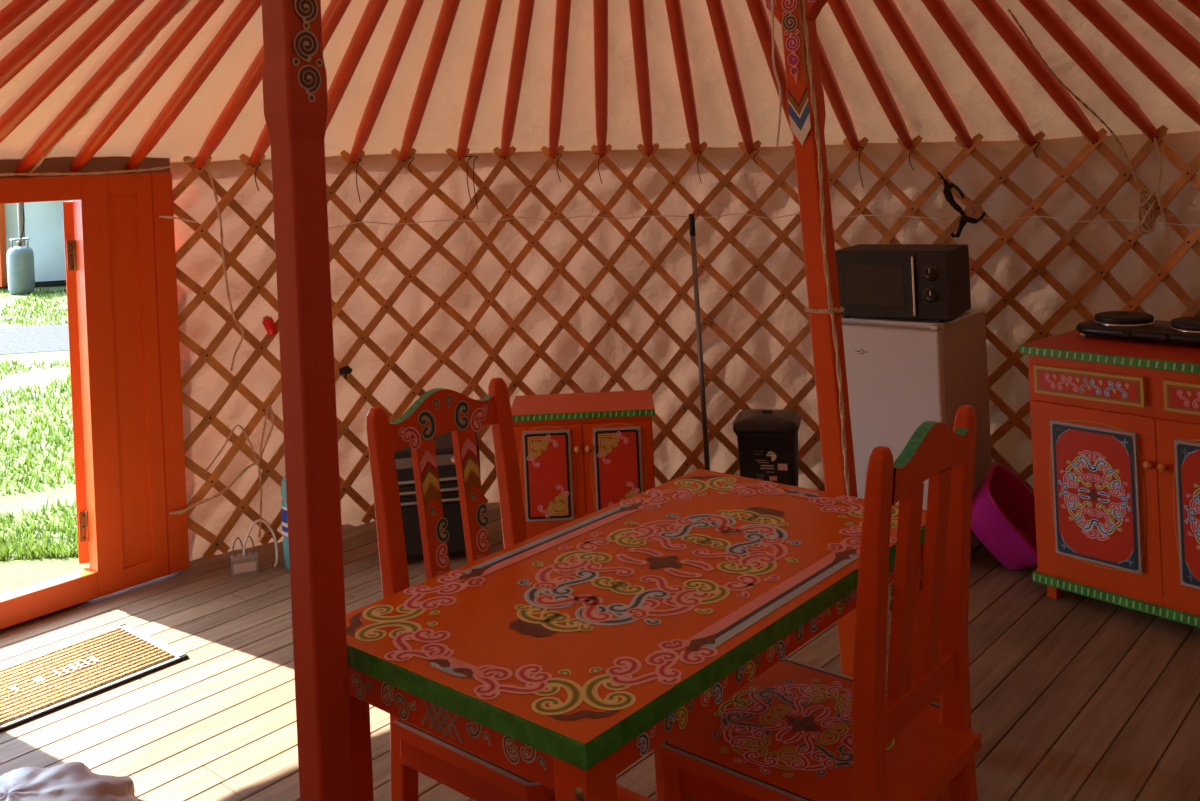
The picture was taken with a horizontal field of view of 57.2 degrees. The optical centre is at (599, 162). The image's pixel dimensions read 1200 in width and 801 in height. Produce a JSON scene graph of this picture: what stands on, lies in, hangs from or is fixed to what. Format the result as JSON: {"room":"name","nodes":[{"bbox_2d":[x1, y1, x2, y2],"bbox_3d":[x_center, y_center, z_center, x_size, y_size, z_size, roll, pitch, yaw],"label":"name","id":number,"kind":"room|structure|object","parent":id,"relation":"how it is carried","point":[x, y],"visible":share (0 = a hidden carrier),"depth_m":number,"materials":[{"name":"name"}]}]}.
{"room":"traditional dwelling","nodes":[
{"label":"traditional dwelling","id":0,"kind":"room"},
{"bbox_2d":[0,286,88,593],"bbox_3d":[-9.916,2.098,29.000,60.000,0.001,62.000,-3,0,0],"label":"ground","id":1,"kind":"structure","parent":0,"point":[14,574],"depth_m":6.89,"materials":[{"name":"green plant"}]},
{"bbox_2d":[7,203,34,294],"bbox_3d":[-9.161,1.085,17.486,0.380,1.957,0.652,-3,0,0],"label":"gas cylinder","id":2,"kind":"object","parent":1,"relation":"on","point":[20,259],"visible":0.83,"depth_m":17.21,"materials":[{"name":"grey metal"}]},
{"bbox_2d":[17,203,24,245],"bbox_3d":[-9.284,1.004,17.650,0.088,2.170,0.090,-3,0,0],"label":"pipe","id":3,"kind":"object","parent":1,"relation":"on","point":[19,205],"visible":0.28,"depth_m":17.61,"materials":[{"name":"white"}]},
{"bbox_2d":[0,323,68,354],"bbox_3d":[-11.914,2.184,12.276,24.000,0.001,4.432,-3,0,0],"label":"path","id":4,"kind":"structure","parent":1,"relation":"on","point":[53,337],"depth_m":12.03,"materials":[{"name":"grey concrete"}]},
{"bbox_2d":[0,200,72,288],"bbox_3d":[-9.527,0.729,20.850,5.440,2.740,5.440,-3,0,0],"label":"yurt","id":5,"kind":"object","parent":1,"relation":"on","point":[44,223],"visible":0.09,"depth_m":18.27,"materials":[{"name":"white fabric"}]},
{"bbox_2d":[0,286,78,560],"bbox_3d":[-5.962,1.880,12.468,4.078,0.084,17.126,-3,0,-34],"label":"grass","id":6,"kind":"structure","parent":1,"relation":"on","point":[5,551],"depth_m":6.62,"materials":[{"name":"green plant"}]},
{"bbox_2d":[0,502,1199,800],"bbox_3d":[0.123,1.556,2.260,5.520,0.120,5.520,-3,0,41],"label":"floor","id":7,"kind":"structure","parent":0,"point":[1074,697],"depth_m":3.11,"materials":[{"name":"brown wood"}]},
{"bbox_2d":[0,761,137,800],"bbox_3d":[-1.344,1.496,2.503,0.573,0.132,0.520,-3,0,-11],"label":"cloth bundle","id":8,"kind":"object","parent":7,"relation":"on","point":[70,781],"visible":1,"depth_m":2.57,"materials":[{"name":"white fabric"}]},
{"bbox_2d":[0,624,188,731],"bbox_3d":[-1.720,1.570,3.292,0.415,0.018,0.820,-3,0,41],"label":"doormat","id":9,"kind":"object","parent":7,"relation":"on","point":[41,684],"visible":1,"depth_m":3.38,"materials":[{"name":"brown rubber"}]},
{"bbox_2d":[231,519,277,576],"bbox_3d":[-1.324,1.467,4.213,0.173,0.188,0.061,-3,0,-20],"label":"power adapter","id":10,"kind":"object","parent":7,"relation":"on","point":[244,563],"visible":1,"depth_m":4.18,"materials":[{"name":"beige plastic"}]},
{"bbox_2d":[281,476,289,569],"bbox_3d":[-1.136,1.343,4.255,0.188,0.420,0.188,-3,0,23],"label":"water bottle","id":11,"kind":"object","parent":7,"relation":"on","point":[283,482],"visible":0.18,"depth_m":4.19,"materials":[{"name":"teal plastic"}]},
{"bbox_2d":[261,0,353,800],"bbox_3d":[-0.457,0.296,1.716,0.600,2.450,0.074,-3,0,41],"label":"post","id":12,"kind":"object","parent":7,"relation":"on","point":[294,75],"visible":1,"depth_m":1.69,"materials":[{"name":"paint"}]},
{"bbox_2d":[394,431,480,557],"bbox_3d":[-0.649,1.304,4.310,0.360,0.454,0.258,-3,0,-9],"label":"heater","id":13,"kind":"object","parent":7,"relation":"on","point":[446,466],"visible":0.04,"depth_m":4.20,"materials":[{"name":"black metal"}]},
{"bbox_2d":[398,477,459,510],"bbox_3d":[-0.633,1.260,4.196,0.336,0.109,0.012,-3,0,-9],"label":"grille","id":14,"kind":"object","parent":13,"relation":"attached to","point":[448,485],"depth_m":4.20,"materials":[{"name":"black metal"}]},
{"bbox_2d":[173,146,822,559],"bbox_3d":[-0.386,0.709,4.683,2.688,1.591,0.380,-3,0,-11],"label":"wall","id":15,"kind":"structure","parent":7,"relation":"on","point":[227,198],"depth_m":4.66,"materials":[{"name":"brown wood"}]},
{"bbox_2d":[0,156,189,629],"bbox_3d":[-2.295,0.829,3.922,0.615,1.670,1.429,-3,0,41],"label":"door","id":16,"kind":"structure","parent":15,"relation":"in","point":[120,255],"depth_m":4.07,"materials":[{"name":"paint"}]},
{"bbox_2d":[0,157,208,175],"bbox_3d":[-1.982,0.021,3.831,0.016,0.057,1.349,-3,0,41],"label":"rope","id":17,"kind":"object","parent":16,"relation":"attached to","point":[194,158],"visible":0.81,"depth_m":4.00,"materials":[{"name":"fabric"}]},
{"bbox_2d":[159,216,196,222],"bbox_3d":[-1.627,0.218,4.247,0.020,0.039,0.158,-3,0,37],"label":"rope","id":18,"kind":"object","parent":16,"relation":"attached to","point":[167,217],"visible":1,"depth_m":4.23,"materials":[{"name":"white fabric"}]},
{"bbox_2d":[169,462,257,513],"bbox_3d":[-1.511,1.270,4.303,0.359,0.130,0.030,-3,0,-43],"label":"rope","id":19,"kind":"object","parent":16,"relation":"attached to","point":[254,463],"visible":1,"depth_m":4.32,"materials":[{"name":"beige fabric"}]},
{"bbox_2d":[207,165,243,370],"bbox_3d":[-1.485,0.417,4.371,0.117,0.822,0.013,-3,0,-36],"label":"rope","id":20,"kind":"object","parent":15,"relation":"hanging from","point":[209,171],"visible":1,"depth_m":4.37,"materials":[{"name":"beige fabric"}]},
{"bbox_2d":[204,404,273,472],"bbox_3d":[-1.436,1.096,4.380,0.284,0.229,0.016,-3,0,-35],"label":"rope","id":21,"kind":"object","parent":15,"relation":"attached to","point":[261,451],"visible":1,"depth_m":4.42,"materials":[{"name":"beige fabric"}]},
{"bbox_2d":[255,163,260,190],"bbox_3d":[-1.390,0.056,4.447,0.043,0.118,0.010,-3,0,-22],"label":"tie","id":22,"kind":"object","parent":15,"relation":"hanging from","point":[258,163],"visible":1,"depth_m":4.45,"materials":[{"name":"brown"}]},
{"bbox_2d":[258,462,261,536],"bbox_3d":[-1.365,1.348,4.404,0.012,0.292,0.042,-3,0,10],"label":"rope","id":23,"kind":"object","parent":15,"relation":"hanging from","point":[259,470],"visible":0.91,"depth_m":4.41,"materials":[{"name":"beige fabric"}]},
{"bbox_2d":[262,315,278,336],"bbox_3d":[-1.333,0.659,4.447,0.065,0.086,0.044,-3,0,0],"label":"canister","id":24,"kind":"object","parent":15,"relation":"on","point":[268,322],"visible":1,"depth_m":4.43,"materials":[{"name":"red plastic"}]},
{"bbox_2d":[339,365,352,378],"bbox_3d":[-1.064,0.876,4.608,0.055,0.056,0.034,-3,0,24],"label":"clip","id":25,"kind":"object","parent":15,"relation":"attached to","point":[346,370],"visible":1,"depth_m":4.60,"materials":[{"name":"black rubber"}]},
{"bbox_2d":[356,159,361,202],"bbox_3d":[-1.025,0.075,4.648,0.043,0.187,0.010,-3,0,-13],"label":"tie","id":26,"kind":"object","parent":15,"relation":"hanging from","point":[358,159],"visible":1,"depth_m":4.64,"materials":[{"name":"brown fabric"}]},
{"bbox_2d":[464,156,471,202],"bbox_3d":[-0.576,0.072,4.804,0.043,0.207,0.010,-3,0,0],"label":"tie","id":27,"kind":"object","parent":15,"relation":"hanging from","point":[464,156],"visible":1,"depth_m":4.80,"materials":[{"name":"brown fabric"}]},
{"bbox_2d":[471,156,477,209],"bbox_3d":[-0.548,0.086,4.811,0.043,0.237,0.010,-3,0,0],"label":"tie","id":28,"kind":"object","parent":15,"relation":"hanging from","point":[471,156],"visible":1,"depth_m":4.81,"materials":[{"name":"brown fabric"}]},
{"bbox_2d":[366,377,663,800],"bbox_3d":[-0.152,0.992,2.209,0.483,1.031,0.440,-3,0,41],"label":"dining chair","id":29,"kind":"object","parent":7,"relation":"on","point":[413,749],"visible":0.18,"depth_m":2.27,"materials":[{"name":"orange paint"}]},
{"bbox_2d":[511,390,654,538],"bbox_3d":[-0.058,1.226,4.348,0.560,0.555,0.391,-3,0,0],"label":"base cabinet","id":30,"kind":"object","parent":7,"relation":"on","point":[580,455],"visible":0.87,"depth_m":4.18,"materials":[{"name":"orange paint"}]},
{"bbox_2d":[346,469,948,800],"bbox_3d":[0.128,1.120,2.042,0.617,0.751,1.110,-3,0,41],"label":"dining table","id":31,"kind":"object","parent":7,"relation":"on","point":[561,657],"visible":0.94,"depth_m":1.81,"materials":[{"name":"paint"}]},
{"bbox_2d":[259,135,1094,545],"bbox_3d":[0.546,0.675,4.454,3.831,1.575,0.833,-3,0,12],"label":"wall","id":32,"kind":"structure","parent":7,"relation":"on","point":[884,178],"depth_m":4.84,"materials":[{"name":"brown wood"}]},
{"bbox_2d":[557,154,561,181],"bbox_3d":[-0.186,0.023,4.870,0.043,0.128,0.010,-3,0,7],"label":"tie","id":33,"kind":"object","parent":32,"relation":"hanging from","point":[557,154],"visible":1,"depth_m":4.87,"materials":[{"name":"brown"}]},
{"bbox_2d":[594,153,602,182],"bbox_3d":[-0.003,0.024,4.880,0.043,0.138,0.010,-3,0,11],"label":"tie","id":34,"kind":"object","parent":32,"relation":"hanging from","point":[594,153],"visible":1,"depth_m":4.88,"materials":[{"name":"brown"}]},
{"bbox_2d":[697,151,701,183],"bbox_3d":[0.435,0.019,4.853,0.043,0.148,0.010,-3,0,20],"label":"tie","id":35,"kind":"object","parent":32,"relation":"hanging from","point":[699,151],"visible":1,"depth_m":4.85,"materials":[{"name":"brown"}]},
{"bbox_2d":[858,147,863,187],"bbox_3d":[1.103,0.018,4.663,0.043,0.177,0.010,-3,0,35],"label":"tie","id":36,"kind":"object","parent":32,"relation":"hanging from","point":[858,147],"visible":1,"depth_m":4.66,"materials":[{"name":"brown"}]},
{"bbox_2d":[909,145,914,170],"bbox_3d":[1.290,-0.021,4.571,0.043,0.108,0.010,-3,0,40],"label":"tie","id":37,"kind":"object","parent":32,"relation":"hanging from","point":[911,145],"visible":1,"depth_m":4.57,"materials":[{"name":"brown"}]},
{"bbox_2d":[689,214,709,470],"bbox_3d":[0.424,0.846,4.545,0.287,1.269,0.149,-3,0,0],"label":"broom","id":38,"kind":"object","parent":7,"relation":"on","point":[691,216],"visible":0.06,"depth_m":4.55,"materials":[{"name":"grey metal"}]},
{"bbox_2d":[733,409,800,486],"bbox_3d":[0.681,1.235,4.420,0.260,0.472,0.260,-3,0,14],"label":"pedal bin","id":39,"kind":"object","parent":7,"relation":"on","point":[767,439],"visible":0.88,"depth_m":4.31,"materials":[{"name":"black plastic"}]},
{"bbox_2d":[765,0,857,676],"bbox_3d":[0.542,0.251,2.864,0.600,2.450,0.076,-3,0,41],"label":"post","id":40,"kind":"object","parent":7,"relation":"on","point":[789,13],"visible":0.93,"depth_m":2.82,"materials":[{"name":"orange paint"}]},
{"bbox_2d":[771,0,781,145],"bbox_3d":[0.433,-0.233,2.700,0.020,0.384,0.006,-3,0,0],"label":"cord","id":41,"kind":"object","parent":40,"relation":"hanging from","point":[772,1],"visible":1,"depth_m":2.70,"materials":[{"name":"white plastic"}]},
{"bbox_2d":[805,306,843,312],"bbox_3d":[0.580,0.378,2.837,0.079,0.015,0.080,-3,0,41],"label":"rope","id":42,"kind":"object","parent":40,"relation":"attached to","point":[841,309],"visible":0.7,"depth_m":2.81,"materials":[{"name":"beige fabric"}]},
{"bbox_2d":[801,0,849,495],"bbox_3d":[0.594,0.454,2.788,0.114,1.861,0.018,-3,0,41],"label":"rope","id":43,"kind":"object","parent":40,"relation":"hanging from","point":[805,28],"visible":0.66,"depth_m":2.79,"materials":[{"name":"fabric"}]},
{"bbox_2d":[658,405,981,800],"bbox_3d":[0.415,0.967,2.032,0.483,1.031,0.440,-3,0,41],"label":"dining chair","id":44,"kind":"object","parent":7,"relation":"on","point":[797,731],"visible":1,"depth_m":1.94,"materials":[{"name":"orange paint"}]},
{"bbox_2d":[841,309,991,550],"bbox_3d":[1.169,1.011,4.191,0.478,0.875,0.433,-3,0,41],"label":"refrigerator","id":45,"kind":"object","parent":7,"relation":"on","point":[903,374],"visible":0.49,"depth_m":4.02,"materials":[{"name":"white metal"}]},
{"bbox_2d":[835,244,970,321],"bbox_3d":[1.130,0.447,4.137,0.430,0.255,0.330,-3,0,33],"label":"microwave","id":46,"kind":"object","parent":45,"relation":"on","point":[912,281],"visible":0.94,"depth_m":4.01,"materials":[{"name":"black metal"}]},
{"bbox_2d":[668,125,1199,491],"bbox_3d":[1.598,0.647,4.121,3.087,1.538,0.519,-3,0,39],"label":"wall","id":47,"kind":"structure","parent":7,"relation":"on","point":[1161,272],"depth_m":4.28,"materials":[{"name":"brown wood"}]},
{"bbox_2d":[937,172,985,237],"bbox_3d":[1.460,0.168,4.441,0.186,0.272,0.037,-3,0,36],"label":"ornament","id":48,"kind":"object","parent":47,"relation":"attached to","point":[973,213],"visible":1,"depth_m":4.43,"materials":[{"name":"black metal"}]},
{"bbox_2d":[1137,189,1156,234],"bbox_3d":[1.997,0.179,4.015,0.069,0.168,0.038,-3,0,0],"label":"knot","id":49,"kind":"object","parent":47,"relation":"attached to","point":[1148,217],"visible":1,"depth_m":4.01,"materials":[{"name":"beige fabric"}]},
{"bbox_2d":[1153,138,1169,256],"bbox_3d":[2.028,0.124,3.973,0.040,0.431,0.016,-3,0,44],"label":"rope","id":50,"kind":"object","parent":47,"relation":"hanging from","point":[1154,139],"visible":1,"depth_m":3.97,"materials":[{"name":"beige fabric"}]},
{"bbox_2d":[971,462,1036,569],"bbox_3d":[1.465,1.257,3.883,0.335,0.358,0.293,-3,0,18],"label":"plastic tub","id":51,"kind":"object","parent":7,"relation":"on","point":[1003,506],"visible":0.73,"depth_m":3.85,"materials":[{"name":"pink"}]},
{"bbox_2d":[1019,330,1199,627],"bbox_3d":[1.875,1.000,3.482,0.551,0.833,0.868,-3,0,-40],"label":"sideboard","id":52,"kind":"object","parent":7,"relation":"on","point":[1115,422],"visible":1,"depth_m":3.41,"materials":[{"name":"orange paint"}]},
{"bbox_2d":[1076,311,1199,344],"bbox_3d":[1.857,0.547,3.638,0.259,0.073,0.524,-3,0,-40],"label":"hot plate","id":53,"kind":"object","parent":52,"relation":"on","point":[1119,324],"visible":1,"depth_m":3.63,"materials":[{"name":"black metal"}]},
{"bbox_2d":[0,0,1199,162],"bbox_3d":[0.027,-0.577,2.260,5.520,1.179,5.520,-3,0,-22],"label":"ceiling","id":54,"kind":"structure","parent":0,"point":[439,129],"depth_m":4.07,"materials":[{"name":"fabric"}]},
{"bbox_3d":[0.006,-1.035,2.260,1.280,0.147,1.280,-3,0,0],"label":"ring","id":55,"kind":"object","parent":54,"relation":"attached to","visible":0},
{"bbox_2d":[0,0,48,40],"bbox_3d":[-1.460,-0.474,2.917,2.048,0.985,0.053,-3,0,24],"label":"pole","id":56,"kind":"object","parent":55,"relation":"attached to","point":[16,12],"visible":1,"depth_m":2.95,"materials":[{"name":"paint"}]},
{"bbox_2d":[0,0,98,88],"bbox_3d":[-1.401,-0.477,3.038,2.048,0.985,0.053,-3,0,28],"label":"pole","id":57,"kind":"object","parent":55,"relation":"attached to","point":[66,14],"visible":1,"depth_m":3.12,"materials":[{"name":"paint"}]},
{"bbox_2d":[0,0,144,142],"bbox_3d":[-1.334,-0.480,3.150,2.048,0.985,0.053,-3,0,33],"label":"pole","id":58,"kind":"object","parent":55,"relation":"attached to","point":[118,11],"visible":1,"depth_m":3.31,"materials":[{"name":"paint"}]},
{"bbox_2d":[15,0,186,175],"bbox_3d":[-1.261,-0.483,3.252,2.047,0.985,0.053,-3,0,38],"label":"pole","id":59,"kind":"object","parent":55,"relation":"attached to","point":[163,11],"visible":0.98,"depth_m":3.48,"materials":[{"name":"paint"}]},
{"bbox_2d":[28,0,190,172],"bbox_3d":[-1.498,-0.298,3.469,1.354,0.638,0.018,-3,0,38],"label":"rope","id":60,"kind":"object","parent":59,"relation":"attached to","point":[40,161],"visible":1,"depth_m":3.56,"materials":[{"name":"fabric"}]},
{"bbox_2d":[69,0,224,171],"bbox_3d":[-1.187,-0.487,3.342,2.047,0.985,0.053,-3,0,42],"label":"pole","id":61,"kind":"object","parent":55,"relation":"attached to","point":[203,10],"visible":0.98,"depth_m":3.58,"materials":[{"name":"paint"}]},
{"bbox_2d":[126,0,261,170],"bbox_3d":[-1.098,-0.491,3.434,0.053,0.985,2.047,-3,0,-44],"label":"pole","id":62,"kind":"object","parent":55,"relation":"attached to","point":[244,11],"visible":0.98,"depth_m":3.69,"materials":[{"name":"paint"}]},
{"bbox_2d":[193,46,263,168],"bbox_3d":[-0.979,-0.496,3.538,0.053,0.985,2.048,-3,0,-38],"label":"pole","id":63,"kind":"object","parent":55,"relation":"attached to","point":[252,77],"visible":0.69,"depth_m":3.98,"materials":[{"name":"paint"}]},
{"bbox_2d":[248,0,351,165],"bbox_3d":[-0.871,-0.501,3.617,0.053,0.985,2.047,-3,0,-33],"label":"pole","id":64,"kind":"object","parent":55,"relation":"attached to","point":[336,9],"visible":0.39,"depth_m":3.67,"materials":[{"name":"paint"}]},
{"bbox_2d":[325,0,387,131],"bbox_3d":[-0.760,-0.506,3.684,0.053,0.985,2.048,-3,0,-29],"label":"pole","id":65,"kind":"object","parent":55,"relation":"attached to","point":[374,9],"visible":0.62,"depth_m":3.86,"materials":[{"name":"paint"}]},
{"bbox_2d":[349,0,423,161],"bbox_3d":[-0.646,-0.511,3.742,0.053,0.985,2.048,-3,0,-25],"label":"pole","id":66,"kind":"object","parent":55,"relation":"attached to","point":[411,9],"visible":1,"depth_m":4.04,"materials":[{"name":"paint"}]},
{"bbox_2d":[399,0,460,160],"bbox_3d":[-0.524,-0.516,3.791,0.053,0.987,2.048,-3,0,-20],"label":"pole","id":67,"kind":"object","parent":55,"relation":"attached to","point":[449,8],"visible":1,"depth_m":4.09,"materials":[{"name":"paint"}]},
{"bbox_2d":[456,0,501,158],"bbox_3d":[-0.379,-0.520,3.836,0.053,0.992,2.048,-3,0,-15],"label":"pole","id":68,"kind":"object","parent":55,"relation":"attached to","point":[492,7],"visible":1,"depth_m":4.14,"materials":[{"name":"paint"}]},
{"bbox_2d":[500,0,534,157],"bbox_3d":[-0.264,-0.523,3.862,0.053,0.996,2.048,-3,0,-10],"label":"pole","id":69,"kind":"object","parent":55,"relation":"attached to","point":[525,9],"visible":1,"depth_m":4.17,"materials":[{"name":"paint"}]},
{"bbox_2d":[549,0,570,156],"bbox_3d":[-0.132,-0.526,3.880,0.053,1.000,2.048,-3,0,-6],"label":"pole","id":70,"kind":"object","parent":55,"relation":"attached to","point":[563,7],"visible":1,"depth_m":4.19,"materials":[{"name":"paint"}]},
{"bbox_2d":[593,0,607,155],"bbox_3d":[0.002,-0.530,3.888,0.053,1.005,2.048,-3,0,-1],"label":"pole","id":71,"kind":"object","parent":55,"relation":"attached to","point":[600,7],"visible":1,"depth_m":4.20,"materials":[{"name":"paint"}]},
{"bbox_2d":[629,0,652,154],"bbox_3d":[0.131,-0.533,3.885,0.053,1.010,2.048,-3,0,4],"label":"pole","id":72,"kind":"object","parent":55,"relation":"attached to","point":[637,13],"visible":1,"depth_m":4.20,"materials":[{"name":"paint"}]},
{"bbox_2d":[665,0,699,153],"bbox_3d":[0.261,-0.537,3.872,0.053,1.014,2.048,-3,0,8],"label":"pole","id":73,"kind":"object","parent":55,"relation":"attached to","point":[674,11],"visible":1,"depth_m":4.19,"materials":[{"name":"paint"}]},
{"bbox_2d":[706,0,753,152],"bbox_3d":[0.405,-0.541,3.844,0.053,1.019,2.048,-3,0,13],"label":"pole","id":74,"kind":"object","parent":55,"relation":"attached to","point":[715,7],"visible":1,"depth_m":4.17,"materials":[{"name":"paint"}]},
{"bbox_2d":[746,0,792,133],"bbox_3d":[0.540,-0.544,3.806,0.053,1.024,2.048,-3,0,18],"label":"pole","id":75,"kind":"object","parent":55,"relation":"attached to","point":[757,9],"visible":0.53,"depth_m":3.98,"materials":[{"name":"paint"}]},
{"bbox_2d":[817,33,859,149],"bbox_3d":[0.671,-0.548,3.756,0.053,1.029,2.048,-3,0,23],"label":"pole","id":76,"kind":"object","parent":55,"relation":"attached to","point":[828,80],"visible":0.7,"depth_m":4.29,"materials":[{"name":"paint"}]},
{"bbox_2d":[828,0,912,148],"bbox_3d":[0.793,-0.551,3.698,0.053,1.033,2.048,-3,0,28],"label":"pole","id":77,"kind":"object","parent":55,"relation":"attached to","point":[840,9],"visible":1,"depth_m":4.03,"materials":[{"name":"paint"}]},
{"bbox_2d":[873,0,972,146],"bbox_3d":[0.921,-0.555,3.622,0.053,1.038,2.048,-3,0,33],"label":"pole","id":78,"kind":"object","parent":55,"relation":"attached to","point":[888,9],"visible":1,"depth_m":3.95,"materials":[{"name":"paint"}]},
{"bbox_2d":[921,0,1034,144],"bbox_3d":[1.043,-0.558,3.534,0.053,1.042,2.048,-3,0,39],"label":"pole","id":79,"kind":"object","parent":55,"relation":"attached to","point":[938,9],"visible":1,"depth_m":3.85,"materials":[{"name":"paint"}]},
{"bbox_2d":[971,0,1098,142],"bbox_3d":[1.154,-0.563,3.437,0.053,1.042,2.048,-3,0,44],"label":"pole","id":80,"kind":"object","parent":55,"relation":"attached to","point":[991,10],"visible":0.97,"depth_m":3.75,"materials":[{"name":"paint"}]},
{"bbox_2d":[1018,0,1158,139],"bbox_3d":[1.247,-0.567,3.341,2.048,1.042,0.053,-3,0,-42],"label":"pole","id":81,"kind":"object","parent":55,"relation":"attached to","point":[1040,10],"visible":1,"depth_m":3.64,"materials":[{"name":"paint"}]},
{"bbox_2d":[1008,9,1146,210],"bbox_3d":[1.627,-0.154,3.769,0.871,0.694,0.064,-3,0,-39],"label":"rope","id":82,"kind":"object","parent":81,"relation":"hanging from","point":[1009,10],"visible":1,"depth_m":3.83,"materials":[{"name":"beige fabric"}]},
{"bbox_2d":[1068,0,1199,125],"bbox_3d":[1.329,-0.571,3.240,2.048,1.042,0.053,-3,0,-37],"label":"pole","id":83,"kind":"object","parent":55,"relation":"attached to","point":[1092,10],"visible":1,"depth_m":3.50,"materials":[{"name":"paint"}]},
{"bbox_2d":[1121,0,1199,68],"bbox_3d":[1.405,-0.574,3.130,2.048,1.042,0.053,-3,0,-32],"label":"pole","id":84,"kind":"object","parent":55,"relation":"attached to","point":[1149,11],"visible":1,"depth_m":3.29,"materials":[{"name":"paint"}]},
{"bbox_2d":[1177,0,1199,17],"bbox_3d":[1.470,-0.577,3.016,2.048,1.042,0.053,-3,0,-28],"label":"pole","id":85,"kind":"object","parent":55,"relation":"attached to","point":[1193,6],"visible":1,"depth_m":3.12,"materials":[{"name":"paint"}]},
{"bbox_2d":[170,131,1199,560],"bbox_3d":[1.054,0.670,3.684,5.312,1.606,2.120,-3,0,34],"label":"wall","id":86,"kind":"structure","parent":0,"point":[1096,174],"depth_m":4.78,"materials":[{"name":"fabric"}]},
{"bbox_2d":[328,214,1199,227],"bbox_3d":[0.539,0.232,4.497,3.514,0.124,0.678,-3,0,12],"label":"string","id":87,"kind":"object","parent":86,"relation":"attached to","point":[728,214],"visible":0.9,"depth_m":4.69,"materials":[{"name":"white fabric"}]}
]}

